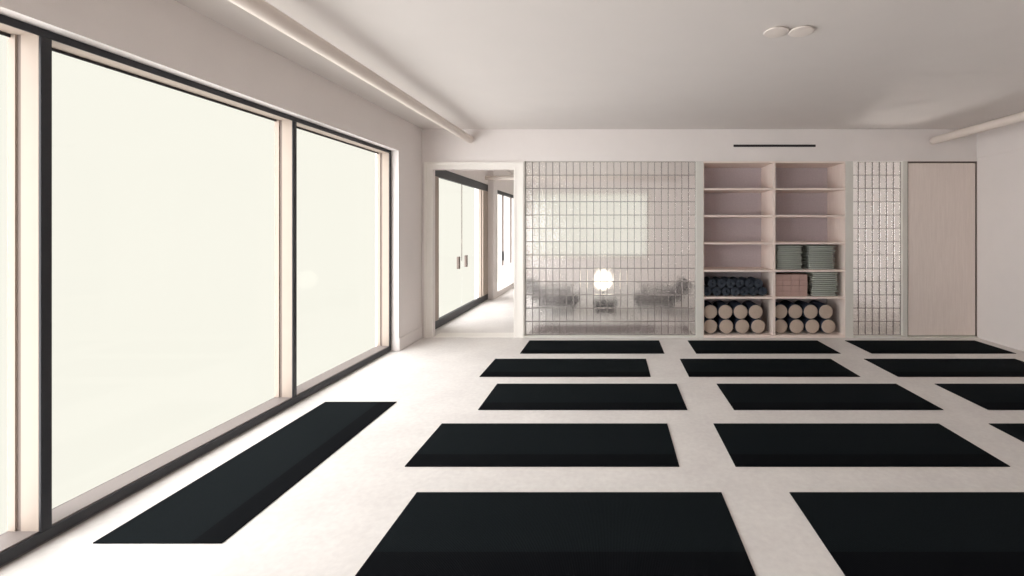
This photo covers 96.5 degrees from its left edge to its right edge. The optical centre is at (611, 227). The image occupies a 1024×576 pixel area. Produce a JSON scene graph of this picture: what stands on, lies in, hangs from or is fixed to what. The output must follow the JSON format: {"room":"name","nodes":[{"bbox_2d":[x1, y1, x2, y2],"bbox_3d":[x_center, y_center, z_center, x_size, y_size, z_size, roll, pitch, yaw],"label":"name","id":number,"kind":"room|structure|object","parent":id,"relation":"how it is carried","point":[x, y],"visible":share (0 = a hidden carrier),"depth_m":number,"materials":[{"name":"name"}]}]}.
{"room":"exercise studio","nodes":[
{"label":"exercise studio","id":0,"kind":"room"},
{"bbox_2d":[0,0,421,350],"bbox_3d":[-2.904,0.077,1.840,0.300,3.020,9.280,0,0,0],"label":"wall","id":1,"kind":"structure","parent":0,"point":[169,36],"depth_m":3.48,"materials":[{"name":"white paint"}]},
{"bbox_2d":[0,14,390,567],"bbox_3d":[-2.929,0.295,1.884,0.167,2.584,7.768,0,0,0],"label":"window","id":2,"kind":"structure","parent":1,"relation":"in","point":[32,521],"depth_m":2.26,"materials":[{"name":"grey metal"}]},
{"bbox_2d":[399,326,422,350],"bbox_3d":[-2.748,1.504,6.127,0.012,0.165,0.706,0,0,0],"label":"baseboard","id":3,"kind":"structure","parent":1,"relation":"attached to","point":[406,340],"depth_m":6.08,"materials":[{"name":"white paint"}]},
{"bbox_2d":[447,170,513,298],"bbox_3d":[-2.850,0.077,9.580,0.420,3.020,6.040,0,0,0],"label":"wall","id":4,"kind":"structure","parent":0,"point":[505,283],"depth_m":10.13,"materials":[{"name":"white paint"}]},
{"bbox_2d":[435,170,487,328],"bbox_3d":[-2.784,0.312,8.425,0.072,2.549,3.070,0,0,0],"label":"door","id":5,"kind":"structure","parent":4,"relation":"in","point":[442,174],"depth_m":8.49,"materials":[{"name":"grey metal"}]},
{"bbox_2d":[497,190,512,265],"bbox_3d":[-2.675,0.292,11.150,0.090,2.349,1.700,0,0,0],"label":"window","id":6,"kind":"structure","parent":4,"relation":"in","point":[503,194],"depth_m":10.98,"materials":[{"name":"grey metal"}]},
{"bbox_2d":[0,284,1023,575],"bbox_3d":[1.264,1.647,5.000,8.552,0.120,15.600,0,0,0],"label":"floor","id":7,"kind":"structure","parent":0,"point":[330,522],"depth_m":2.94,"materials":[{"name":"white concrete"}]},
{"bbox_2d":[93,402,395,543],"bbox_3d":[-2.285,1.583,3.158,0.650,0.006,1.825,0,0,0],"label":"yoga mat","id":8,"kind":"object","parent":7,"relation":"on","point":[213,507],"visible":1,"depth_m":2.78,"materials":[{"name":"rubber"}]},
{"bbox_2d":[434,333,513,336],"bbox_3d":[-2.008,1.585,6.621,1.174,0.004,0.278,0,0,0],"label":"threshold","id":9,"kind":"object","parent":7,"relation":"on","point":[439,334],"visible":0.79,"depth_m":6.58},
{"bbox_2d":[405,423,678,466],"bbox_3d":[-0.465,1.583,3.293,1.825,0.006,0.650,0,0,0],"label":"yoga mat","id":10,"kind":"object","parent":7,"relation":"on","point":[451,444],"visible":1,"depth_m":3.25,"materials":[{"name":"rubber"}]},
{"bbox_2d":[355,492,755,575],"bbox_3d":[-0.257,1.583,2.352,1.825,0.006,0.650,0,0,0],"label":"yoga mat","id":11,"kind":"object","parent":7,"relation":"on","point":[436,533],"visible":1,"depth_m":2.31,"materials":[{"name":"rubber"}]},
{"bbox_2d":[479,359,650,376],"bbox_3d":[-0.500,1.583,5.083,1.825,0.006,0.650,0,0,0],"label":"yoga mat","id":12,"kind":"object","parent":7,"relation":"on","point":[498,367],"visible":1,"depth_m":5.03,"materials":[{"name":"rubber"}]},
{"bbox_2d":[478,384,686,409],"bbox_3d":[-0.255,1.583,4.218,1.825,0.006,0.650,0,0,0],"label":"yoga mat","id":13,"kind":"object","parent":7,"relation":"on","point":[503,396],"visible":1,"depth_m":4.19,"materials":[{"name":"rubber"}]},
{"bbox_2d":[520,340,663,353],"bbox_3d":[-0.250,1.583,5.965,1.825,0.006,0.650,0,0,0],"label":"yoga mat","id":14,"kind":"object","parent":7,"relation":"on","point":[533,346],"visible":1,"depth_m":5.91,"materials":[{"name":"rubber"}]},
{"bbox_2d":[523,334,695,337],"bbox_3d":[-0.037,1.573,6.525,2.509,0.028,0.150,0,0,0],"label":"kerb","id":15,"kind":"object","parent":7,"relation":"on","point":[539,335],"visible":0.64,"depth_m":6.45,"materials":[{"name":"grey paint"}]},
{"bbox_2d":[525,162,695,334],"bbox_3d":[-0.022,0.296,6.530,2.479,2.525,0.048,0,0,0],"label":"panel","id":16,"kind":"object","parent":15,"relation":"on","point":[561,234],"visible":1,"depth_m":6.51,"materials":[{"name":"clear glass"}]},
{"bbox_2d":[696,161,702,337],"bbox_3d":[1.271,0.310,6.515,0.106,2.554,0.090,0,0,0],"label":"post","id":17,"kind":"object","parent":7,"relation":"on","point":[699,164],"visible":0.91,"depth_m":6.47,"materials":[{"name":"grey paint"}]},
{"bbox_2d":[688,340,840,353],"bbox_3d":[1.975,1.583,5.965,1.825,0.006,0.650,0,0,0],"label":"yoga mat","id":18,"kind":"object","parent":7,"relation":"on","point":[699,346],"visible":1,"depth_m":5.91,"materials":[{"name":"rubber"}]},
{"bbox_2d":[680,359,859,376],"bbox_3d":[1.733,1.583,5.083,1.825,0.006,0.650,0,0,0],"label":"yoga mat","id":19,"kind":"object","parent":7,"relation":"on","point":[693,367],"visible":1,"depth_m":5.03,"materials":[{"name":"rubber"}]},
{"bbox_2d":[703,161,844,337],"bbox_3d":[2.353,0.311,6.739,2.056,2.552,0.558,0,0,0],"label":"shelving unit","id":20,"kind":"object","parent":7,"relation":"on","point":[750,208],"visible":0.71,"depth_m":7.00,"materials":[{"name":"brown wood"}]},
{"bbox_2d":[704,285,711,295],"bbox_3d":[1.400,0.933,6.739,0.120,0.128,0.400,0,0,0],"label":"rolled mat","id":21,"kind":"object","parent":20,"relation":"on","point":[707,291],"visible":0.62,"depth_m":6.54,"materials":[{"name":"rubber"}]},
{"bbox_2d":[704,276,715,287],"bbox_3d":[1.467,0.816,6.738,0.120,0.128,0.400,0,0,0],"label":"rolled mat","id":22,"kind":"object","parent":21,"relation":"on","point":[708,281],"visible":0.95,"depth_m":6.56,"materials":[{"name":"rubber"}]},
{"bbox_2d":[704,316,716,333],"bbox_3d":[1.445,1.446,6.766,0.215,0.215,0.417,0,0,0],"label":"bolster","id":23,"kind":"object","parent":20,"relation":"on","point":[710,325],"visible":0.66,"depth_m":6.56,"materials":[{"name":"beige fabric"}]},
{"bbox_2d":[704,300,716,318],"bbox_3d":[1.443,1.231,6.762,0.215,0.215,0.417,0,0,0],"label":"bolster","id":24,"kind":"object","parent":23,"relation":"on","point":[710,311],"visible":0.73,"depth_m":6.56,"materials":[{"name":"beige fabric"}]},
{"bbox_2d":[707,286,720,295],"bbox_3d":[1.535,0.933,6.733,0.120,0.128,0.400,0,0,0],"label":"rolled mat","id":25,"kind":"object","parent":20,"relation":"on","point":[716,291],"visible":0.65,"depth_m":6.54,"materials":[{"name":"rubber"}]},
{"bbox_2d":[712,276,725,287],"bbox_3d":[1.603,0.816,6.735,0.120,0.128,0.400,0,0,0],"label":"rolled mat","id":26,"kind":"object","parent":25,"relation":"on","point":[720,282],"visible":0.83,"depth_m":6.55,"materials":[{"name":"rubber"}]},
{"bbox_2d":[716,286,729,295],"bbox_3d":[1.671,0.933,6.745,0.120,0.128,0.400,0,0,0],"label":"rolled mat","id":27,"kind":"object","parent":20,"relation":"on","point":[725,291],"visible":0.66,"depth_m":6.55,"materials":[{"name":"rubber"}]},
{"bbox_2d":[721,276,734,287],"bbox_3d":[1.738,0.816,6.744,0.120,0.128,0.400,0,0,0],"label":"rolled mat","id":28,"kind":"object","parent":27,"relation":"on","point":[730,283],"visible":0.7,"depth_m":6.56,"materials":[{"name":"rubber"}]},
{"bbox_2d":[714,315,732,333],"bbox_3d":[1.680,1.446,6.765,0.215,0.215,0.417,0,0,0],"label":"bolster","id":29,"kind":"object","parent":20,"relation":"on","point":[725,326],"visible":0.77,"depth_m":6.56,"materials":[{"name":"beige fabric"}]},
{"bbox_2d":[713,300,732,318],"bbox_3d":[1.666,1.231,6.763,0.215,0.215,0.417,0,0,0],"label":"bolster","id":30,"kind":"object","parent":29,"relation":"on","point":[724,310],"visible":0.89,"depth_m":6.56,"materials":[{"name":"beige fabric"}]},
{"bbox_2d":[726,286,739,295],"bbox_3d":[1.806,0.933,6.728,0.120,0.128,0.400,0,0,0],"label":"rolled mat","id":31,"kind":"object","parent":20,"relation":"on","point":[734,290],"visible":0.66,"depth_m":6.54,"materials":[{"name":"rubber"}]},
{"bbox_2d":[730,276,743,287],"bbox_3d":[1.874,0.816,6.740,0.120,0.128,0.400,0,0,0],"label":"rolled mat","id":32,"kind":"object","parent":31,"relation":"on","point":[739,283],"visible":0.79,"depth_m":6.55,"materials":[{"name":"rubber"}]},
{"bbox_2d":[729,315,748,333],"bbox_3d":[1.914,1.446,6.767,0.215,0.215,0.417,0,0,0],"label":"bolster","id":33,"kind":"object","parent":20,"relation":"on","point":[740,325],"visible":0.73,"depth_m":6.56,"materials":[{"name":"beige fabric"}]},
{"bbox_2d":[728,300,747,318],"bbox_3d":[1.888,1.231,6.758,0.215,0.215,0.417,0,0,0],"label":"bolster","id":34,"kind":"object","parent":33,"relation":"on","point":[740,311],"visible":0.85,"depth_m":6.56,"materials":[{"name":"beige fabric"}]},
{"bbox_2d":[735,286,748,295],"bbox_3d":[1.942,0.933,6.748,0.120,0.128,0.400,0,0,0],"label":"rolled mat","id":35,"kind":"object","parent":20,"relation":"on","point":[744,291],"visible":0.59,"depth_m":6.55,"materials":[{"name":"rubber"}]},
{"bbox_2d":[739,276,752,287],"bbox_3d":[2.009,0.816,6.738,0.120,0.128,0.400,0,0,0],"label":"rolled mat","id":36,"kind":"object","parent":35,"relation":"on","point":[748,283],"visible":0.8,"depth_m":6.55,"materials":[{"name":"rubber"}]},
{"bbox_2d":[744,286,757,295],"bbox_3d":[2.077,0.933,6.748,0.120,0.128,0.400,0,0,0],"label":"rolled mat","id":37,"kind":"object","parent":20,"relation":"on","point":[753,291],"visible":0.59,"depth_m":6.55,"materials":[{"name":"rubber"}]},
{"bbox_2d":[748,276,762,287],"bbox_3d":[2.145,0.816,6.736,0.120,0.128,0.400,0,0,0],"label":"rolled mat","id":38,"kind":"object","parent":37,"relation":"on","point":[756,282],"visible":0.77,"depth_m":6.55,"materials":[{"name":"rubber"}]},
{"bbox_2d":[744,315,764,332],"bbox_3d":[2.149,1.446,6.768,0.215,0.215,0.417,0,0,0],"label":"bolster","id":39,"kind":"object","parent":20,"relation":"on","point":[755,325],"visible":0.67,"depth_m":6.56,"materials":[{"name":"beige fabric"}]},
{"bbox_2d":[742,300,762,318],"bbox_3d":[2.111,1.231,6.760,0.215,0.215,0.417,0,0,0],"label":"bolster","id":40,"kind":"object","parent":39,"relation":"on","point":[755,311],"visible":0.88,"depth_m":6.56,"materials":[{"name":"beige fabric"}]},
{"bbox_2d":[753,286,766,295],"bbox_3d":[2.213,0.933,6.747,0.120,0.128,0.400,0,0,0],"label":"rolled mat","id":41,"kind":"object","parent":20,"relation":"on","point":[762,291],"visible":0.59,"depth_m":6.55,"materials":[{"name":"rubber"}]},
{"bbox_2d":[775,291,782,295],"bbox_3d":[2.429,0.958,6.625,0.117,0.079,0.230,0,0,0],"label":"block","id":42,"kind":"object","parent":20,"relation":"on","point":[777,293],"visible":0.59,"depth_m":6.51,"materials":[{"name":"pink rubber"}]},
{"bbox_2d":[775,285,782,290],"bbox_3d":[2.429,0.878,6.622,0.117,0.079,0.230,0,0,0],"label":"block","id":43,"kind":"object","parent":42,"relation":"on","point":[777,287],"visible":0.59,"depth_m":6.51,"materials":[{"name":"pink rubber"}]},
{"bbox_2d":[775,280,782,284],"bbox_3d":[2.429,0.797,6.624,0.117,0.079,0.230,0,0,0],"label":"block","id":44,"kind":"object","parent":43,"relation":"on","point":[777,282],"visible":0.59,"depth_m":6.51,"materials":[{"name":"pink rubber"}]},
{"bbox_2d":[775,273,782,279],"bbox_3d":[2.429,0.717,6.625,0.117,0.079,0.230,0,0,0],"label":"block","id":45,"kind":"object","parent":44,"relation":"on","point":[778,276],"visible":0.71,"depth_m":6.51,"materials":[{"name":"pink plastic"}]},
{"bbox_2d":[775,317,786,332],"bbox_3d":[2.479,1.446,6.774,0.215,0.215,0.417,0,0,0],"label":"bolster","id":46,"kind":"object","parent":20,"relation":"on","point":[780,324],"visible":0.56,"depth_m":6.57,"materials":[{"name":"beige fabric"}]},
{"bbox_2d":[775,301,786,318],"bbox_3d":[2.477,1.231,6.772,0.215,0.215,0.417,0,0,0],"label":"bolster","id":47,"kind":"object","parent":46,"relation":"on","point":[780,310],"visible":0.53,"depth_m":6.57,"materials":[{"name":"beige fabric"}]},
{"bbox_2d":[783,291,790,295],"bbox_3d":[2.549,0.958,6.626,0.117,0.079,0.230,0,0,0],"label":"block","id":48,"kind":"object","parent":20,"relation":"on","point":[785,293],"visible":0.59,"depth_m":6.51,"materials":[{"name":"pink rubber"}]},
{"bbox_2d":[782,285,790,290],"bbox_3d":[2.549,0.878,6.623,0.117,0.079,0.230,0,0,0],"label":"block","id":49,"kind":"object","parent":48,"relation":"on","point":[785,287],"visible":0.59,"depth_m":6.51,"materials":[{"name":"pink rubber"}]},
{"bbox_2d":[783,280,790,284],"bbox_3d":[2.549,0.797,6.623,0.117,0.079,0.230,0,0,0],"label":"block","id":50,"kind":"object","parent":49,"relation":"on","point":[785,282],"visible":0.59,"depth_m":6.51,"materials":[{"name":"pink rubber"}]},
{"bbox_2d":[779,273,790,279],"bbox_3d":[2.549,0.717,6.629,0.117,0.079,0.230,0,0,0],"label":"block","id":51,"kind":"object","parent":50,"relation":"on","point":[786,276],"visible":0.76,"depth_m":6.51,"materials":[{"name":"pink plastic"}]},
{"bbox_2d":[775,263,802,268],"bbox_3d":[2.598,0.564,6.722,0.378,0.087,0.401,0,0,0],"label":"folded blanket","id":52,"kind":"object","parent":20,"relation":"on","point":[777,265],"visible":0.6,"depth_m":6.56,"materials":[{"name":"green fabric"}]},
{"bbox_2d":[775,257,802,262],"bbox_3d":[2.600,0.477,6.719,0.377,0.087,0.403,0,0,0],"label":"folded blanket","id":53,"kind":"object","parent":52,"relation":"on","point":[777,259],"visible":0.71,"depth_m":6.57,"materials":[{"name":"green fabric"}]},
{"bbox_2d":[775,251,802,256],"bbox_3d":[2.593,0.389,6.717,0.379,0.087,0.404,0,0,0],"label":"folded blanket","id":54,"kind":"object","parent":53,"relation":"on","point":[777,253],"visible":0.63,"depth_m":6.56,"materials":[{"name":"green fabric"}]},
{"bbox_2d":[775,245,802,250],"bbox_3d":[2.597,0.302,6.712,0.368,0.087,0.401,0,0,0],"label":"folded blanket","id":55,"kind":"object","parent":54,"relation":"on","point":[777,247],"visible":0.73,"depth_m":6.54,"materials":[{"name":"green fabric"}]},
{"bbox_2d":[782,315,803,333],"bbox_3d":[2.713,1.446,6.768,0.215,0.215,0.417,0,0,0],"label":"bolster","id":56,"kind":"object","parent":20,"relation":"on","point":[796,326],"visible":0.66,"depth_m":6.56,"materials":[{"name":"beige fabric"}]},
{"bbox_2d":[780,300,801,318],"bbox_3d":[2.699,1.231,6.778,0.215,0.215,0.417,0,0,0],"label":"bolster","id":57,"kind":"object","parent":56,"relation":"on","point":[794,311],"visible":0.79,"depth_m":6.58,"materials":[{"name":"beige fabric"}]},
{"bbox_2d":[791,291,798,295],"bbox_3d":[2.668,0.958,6.628,0.117,0.079,0.230,0,0,0],"label":"block","id":58,"kind":"object","parent":20,"relation":"on","point":[793,293],"visible":0.59,"depth_m":6.51,"materials":[{"name":"pink rubber"}]},
{"bbox_2d":[791,285,798,290],"bbox_3d":[2.668,0.878,6.625,0.117,0.079,0.230,0,0,0],"label":"block","id":59,"kind":"object","parent":58,"relation":"on","point":[793,287],"visible":0.59,"depth_m":6.51,"materials":[{"name":"pink rubber"}]},
{"bbox_2d":[791,280,798,284],"bbox_3d":[2.668,0.797,6.622,0.117,0.079,0.230,0,0,0],"label":"block","id":60,"kind":"object","parent":59,"relation":"on","point":[793,282],"visible":0.59,"depth_m":6.51,"materials":[{"name":"pink rubber"}]},
{"bbox_2d":[787,273,798,279],"bbox_3d":[2.668,0.717,6.628,0.117,0.079,0.230,0,0,0],"label":"block","id":61,"kind":"object","parent":60,"relation":"on","point":[794,276],"visible":0.76,"depth_m":6.51,"materials":[{"name":"pink plastic"}]},
{"bbox_2d":[799,291,806,295],"bbox_3d":[2.788,0.958,6.628,0.117,0.079,0.230,0,0,0],"label":"block","id":62,"kind":"object","parent":20,"relation":"on","point":[801,293],"visible":0.59,"depth_m":6.51,"materials":[{"name":"pink rubber"}]},
{"bbox_2d":[799,285,806,290],"bbox_3d":[2.788,0.878,6.625,0.117,0.079,0.230,0,0,0],"label":"block","id":63,"kind":"object","parent":62,"relation":"on","point":[801,287],"visible":0.59,"depth_m":6.51,"materials":[{"name":"pink rubber"}]},
{"bbox_2d":[799,280,806,284],"bbox_3d":[2.788,0.797,6.624,0.117,0.079,0.230,0,0,0],"label":"block","id":64,"kind":"object","parent":63,"relation":"on","point":[801,282],"visible":0.59,"depth_m":6.51,"materials":[{"name":"pink rubber"}]},
{"bbox_2d":[795,273,806,279],"bbox_3d":[2.788,0.717,6.628,0.117,0.079,0.230,0,0,0],"label":"block","id":65,"kind":"object","parent":64,"relation":"on","point":[802,276],"visible":0.76,"depth_m":6.51,"materials":[{"name":"pink plastic"}]},
{"bbox_2d":[797,316,818,332],"bbox_3d":[2.948,1.446,6.775,0.215,0.215,0.417,0,0,0],"label":"bolster","id":66,"kind":"object","parent":20,"relation":"on","point":[810,325],"visible":0.66,"depth_m":6.57,"materials":[{"name":"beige fabric"}]},
{"bbox_2d":[795,300,817,318],"bbox_3d":[2.922,1.231,6.768,0.215,0.215,0.417,0,0,0],"label":"bolster","id":67,"kind":"object","parent":66,"relation":"on","point":[809,311],"visible":0.8,"depth_m":6.57,"materials":[{"name":"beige fabric"}]},
{"bbox_2d":[801,262,834,268],"bbox_3d":[3.069,0.564,6.720,0.363,0.087,0.403,0,0,0],"label":"folded blanket","id":68,"kind":"object","parent":20,"relation":"on","point":[805,265],"visible":0.86,"depth_m":6.56,"materials":[{"name":"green fabric"}]},
{"bbox_2d":[800,256,834,262],"bbox_3d":[3.070,0.477,6.717,0.378,0.087,0.404,0,0,0],"label":"folded blanket","id":69,"kind":"object","parent":68,"relation":"on","point":[805,259],"visible":0.88,"depth_m":6.55,"materials":[{"name":"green fabric"}]},
{"bbox_2d":[799,251,834,256],"bbox_3d":[3.064,0.389,6.714,0.371,0.087,0.403,0,0,0],"label":"folded blanket","id":70,"kind":"object","parent":69,"relation":"on","point":[805,253],"visible":0.92,"depth_m":6.55,"materials":[{"name":"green fabric"}]},
{"bbox_2d":[799,245,835,250],"bbox_3d":[3.073,0.302,6.710,0.382,0.087,0.402,0,0,0],"label":"folded blanket","id":71,"kind":"object","parent":70,"relation":"on","point":[805,247],"visible":0.94,"depth_m":6.54,"materials":[{"name":"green fabric"}]},
{"bbox_2d":[807,288,838,295],"bbox_3d":[3.114,0.954,6.717,0.380,0.087,0.403,0,0,0],"label":"folded blanket","id":72,"kind":"object","parent":20,"relation":"on","point":[809,291],"visible":0.55,"depth_m":6.54,"materials":[{"name":"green fabric"}]},
{"bbox_2d":[807,283,838,289],"bbox_3d":[3.115,0.867,6.710,0.373,0.087,0.403,0,0,0],"label":"folded blanket","id":73,"kind":"object","parent":72,"relation":"on","point":[809,285],"visible":0.7,"depth_m":6.52,"materials":[{"name":"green fabric"}]},
{"bbox_2d":[807,277,838,283],"bbox_3d":[3.110,0.779,6.712,0.390,0.087,0.401,0,0,0],"label":"folded blanket","id":74,"kind":"object","parent":73,"relation":"on","point":[809,280],"visible":0.69,"depth_m":6.53,"materials":[{"name":"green fabric"}]},
{"bbox_2d":[803,272,837,277],"bbox_3d":[3.111,0.692,6.714,0.381,0.087,0.403,0,0,0],"label":"folded blanket","id":75,"kind":"object","parent":74,"relation":"on","point":[809,274],"visible":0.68,"depth_m":6.54,"materials":[{"name":"grey fabric"}]},
{"bbox_2d":[813,316,834,332],"bbox_3d":[3.182,1.446,6.769,0.215,0.215,0.417,0,0,0],"label":"bolster","id":76,"kind":"object","parent":20,"relation":"on","point":[825,325],"visible":0.66,"depth_m":6.56,"materials":[{"name":"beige fabric"}]},
{"bbox_2d":[809,300,832,318],"bbox_3d":[3.144,1.231,6.767,0.215,0.215,0.417,0,0,0],"label":"bolster","id":77,"kind":"object","parent":76,"relation":"on","point":[825,311],"visible":0.78,"depth_m":6.56,"materials":[{"name":"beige fabric"}]},
{"bbox_2d":[717,384,942,409],"bbox_3d":[1.975,1.583,4.218,1.825,0.006,0.650,0,0,0],"label":"yoga mat","id":78,"kind":"object","parent":7,"relation":"on","point":[739,396],"visible":1,"depth_m":4.19,"materials":[{"name":"rubber"}]},
{"bbox_2d":[845,161,852,337],"bbox_3d":[3.438,0.310,6.515,0.112,2.554,0.090,0,0,0],"label":"post","id":79,"kind":"object","parent":7,"relation":"on","point":[848,164],"visible":0.82,"depth_m":6.47,"materials":[{"name":"grey paint"}]},
{"bbox_2d":[713,423,1009,466],"bbox_3d":[1.733,1.583,3.293,1.825,0.006,0.650,0,0,0],"label":"yoga mat","id":80,"kind":"object","parent":7,"relation":"on","point":[747,444],"visible":1,"depth_m":3.25,"materials":[{"name":"rubber"}]},
{"bbox_2d":[853,335,903,337],"bbox_3d":[3.853,1.573,6.525,0.718,0.028,0.150,0,0,0],"label":"kerb","id":81,"kind":"object","parent":7,"relation":"on","point":[854,336],"visible":0.66,"depth_m":6.45,"materials":[{"name":"grey paint"}]},
{"bbox_2d":[853,162,900,334],"bbox_3d":[3.853,0.296,6.530,0.718,2.525,0.045,0,0,0],"label":"panel","id":82,"kind":"object","parent":81,"relation":"on","point":[876,225],"visible":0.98,"depth_m":6.51,"materials":[{"name":"clear glass"}]},
{"bbox_2d":[899,161,907,337],"bbox_3d":[4.245,0.310,6.515,0.068,2.554,0.090,0,0,0],"label":"post","id":83,"kind":"object","parent":7,"relation":"on","point":[904,164],"visible":0.83,"depth_m":6.47,"materials":[{"name":"grey paint"}]},
{"bbox_2d":[790,492,1023,575],"bbox_3d":[1.975,1.583,2.352,1.825,0.006,0.650,0,0,0],"label":"yoga mat","id":84,"kind":"object","parent":7,"relation":"on","point":[865,533],"visible":1,"depth_m":2.33,"materials":[{"name":"rubber"}]},
{"bbox_2d":[845,340,1015,353],"bbox_3d":[4.190,1.583,5.965,1.825,0.006,0.650,0,0,0],"label":"yoga mat","id":85,"kind":"object","parent":7,"relation":"on","point":[871,346],"visible":1,"depth_m":5.91,"materials":[{"name":"rubber"}]},
{"bbox_2d":[908,336,977,337],"bbox_3d":[4.784,1.579,6.490,1.010,0.016,0.080,0,0,0],"label":"kerb","id":86,"kind":"object","parent":7,"relation":"on","point":[908,336],"visible":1,"depth_m":6.45,"materials":[{"name":"grey paint"}]},
{"bbox_2d":[865,359,1023,376],"bbox_3d":[3.960,1.583,5.083,1.825,0.006,0.650,0,0,0],"label":"yoga mat","id":87,"kind":"object","parent":7,"relation":"on","point":[898,367],"visible":1,"depth_m":5.07,"materials":[{"name":"rubber"}]},
{"bbox_2d":[935,384,1023,409],"bbox_3d":[4.190,1.583,4.218,1.825,0.006,0.650,0,0,0],"label":"yoga mat","id":88,"kind":"object","parent":7,"relation":"on","point":[987,396],"visible":1,"depth_m":4.24,"materials":[{"name":"rubber"}]},
{"bbox_2d":[989,423,1023,441],"bbox_3d":[3.960,1.583,3.293,1.825,0.006,0.650,0,0,0],"label":"yoga mat","id":89,"kind":"object","parent":7,"relation":"on","point":[1016,430],"visible":1,"depth_m":3.52,"materials":[{"name":"rubber"}]},
{"bbox_2d":[175,0,1023,175],"bbox_3d":[1.240,-1.493,5.000,8.600,0.120,15.600,0,0,0],"label":"ceiling","id":90,"kind":"structure","parent":0,"point":[476,64],"depth_m":3.71,"materials":[{"name":"paint"}]},
{"bbox_2d":[763,26,788,37],"bbox_3d":[1.193,-1.425,3.250,0.174,0.016,0.174,0,0,0],"label":"ceiling fitting","id":91,"kind":"object","parent":90,"relation":"attached to","point":[778,31],"visible":1,"depth_m":3.24,"materials":[{"name":"white plastic"}]},
{"bbox_2d":[788,26,813,36],"bbox_3d":[1.371,-1.425,3.240,0.174,0.016,0.174,0,0,0],"label":"ceiling fitting","id":92,"kind":"object","parent":90,"relation":"attached to","point":[800,31],"visible":1,"depth_m":3.22,"materials":[{"name":"white plastic"}]},
{"bbox_2d":[422,129,976,336],"bbox_3d":[1.243,0.077,6.520,8.594,3.020,0.080,0,0,0],"label":"wall","id":93,"kind":"structure","parent":0,"point":[438,145],"depth_m":6.48,"materials":[{"name":"white paint"}]},
{"bbox_2d":[424,162,523,337],"bbox_3d":[-1.993,0.317,6.465,1.435,2.540,0.030,0,0,0],"label":"door frame","id":94,"kind":"structure","parent":93,"relation":"attached to","point":[518,167],"depth_m":6.46,"materials":[{"name":"white wood"}]},
{"bbox_2d":[523,161,526,335],"bbox_3d":[-1.277,0.296,6.534,0.029,2.526,0.132,0,0,0],"label":"trim","id":95,"kind":"structure","parent":93,"relation":"attached to","point":[523,161],"depth_m":6.47,"materials":[{"name":"grey metal"}]},
{"bbox_2d":[733,145,815,146],"bbox_3d":[2.356,-1.192,6.477,1.189,0.034,0.006,0,0,0],"label":"air vent","id":96,"kind":"object","parent":93,"relation":"in","point":[733,145],"visible":1,"depth_m":6.48,"materials":[{"name":"black metal"}]},
{"bbox_2d":[908,161,976,335],"bbox_3d":[4.784,0.302,6.529,1.010,2.537,0.102,0,0,0],"label":"door","id":97,"kind":"structure","parent":93,"relation":"in","point":[942,195],"depth_m":6.48,"materials":[{"name":"brown wood"}]},
{"bbox_2d":[527,180,892,283],"bbox_3d":[1.240,0.077,9.680,8.600,3.020,6.240,0,0,0],"label":"wall","id":98,"kind":"structure","parent":0,"point":[613,180],"depth_m":12.60,"materials":[{"name":"white paint"}]},
{"bbox_2d":[485,176,620,179],"bbox_3d":[-0.660,-1.093,9.750,4.200,0.096,0.096,0,0,0],"label":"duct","id":99,"kind":"object","parent":98,"relation":"attached to","point":[486,177],"visible":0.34,"depth_m":9.71,"materials":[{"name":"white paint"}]},
{"bbox_2d":[531,191,647,258],"bbox_3d":[-0.625,-0.083,12.675,3.350,1.900,0.050,0,0,0],"label":"window","id":100,"kind":"structure","parent":98,"relation":"in","point":[586,191],"depth_m":12.65,"materials":[{"name":"clear glass"}]},
{"bbox_2d":[976,121,1023,350],"bbox_3d":[5.410,0.077,1.840,0.260,3.020,9.280,0,0,0],"label":"wall","id":101,"kind":"structure","parent":0,"point":[999,151],"depth_m":6.09,"materials":[{"name":"white paint"}]},
{"bbox_3d":[1.243,0.077,-2.700,8.594,3.020,0.200,0,0,0],"label":"wall","id":102,"kind":"structure","parent":0,"visible":0},
{"bbox_2d":[228,0,473,142],"bbox_3d":[-2.045,-1.275,1.930,0.108,0.108,9.060,0,0,0],"label":"ceiling pipe","id":103,"kind":"object","parent":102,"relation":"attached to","point":[261,9],"visible":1,"depth_m":3.24,"materials":[{"name":"white metal"}]},
{"bbox_2d":[929,111,1023,143],"bbox_3d":[4.630,-1.258,1.930,0.108,0.108,9.060,0,0,0],"label":"ceiling pipe","id":104,"kind":"object","parent":102,"relation":"attached to","point":[1017,117],"visible":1,"depth_m":5.57,"materials":[{"name":"white metal"}]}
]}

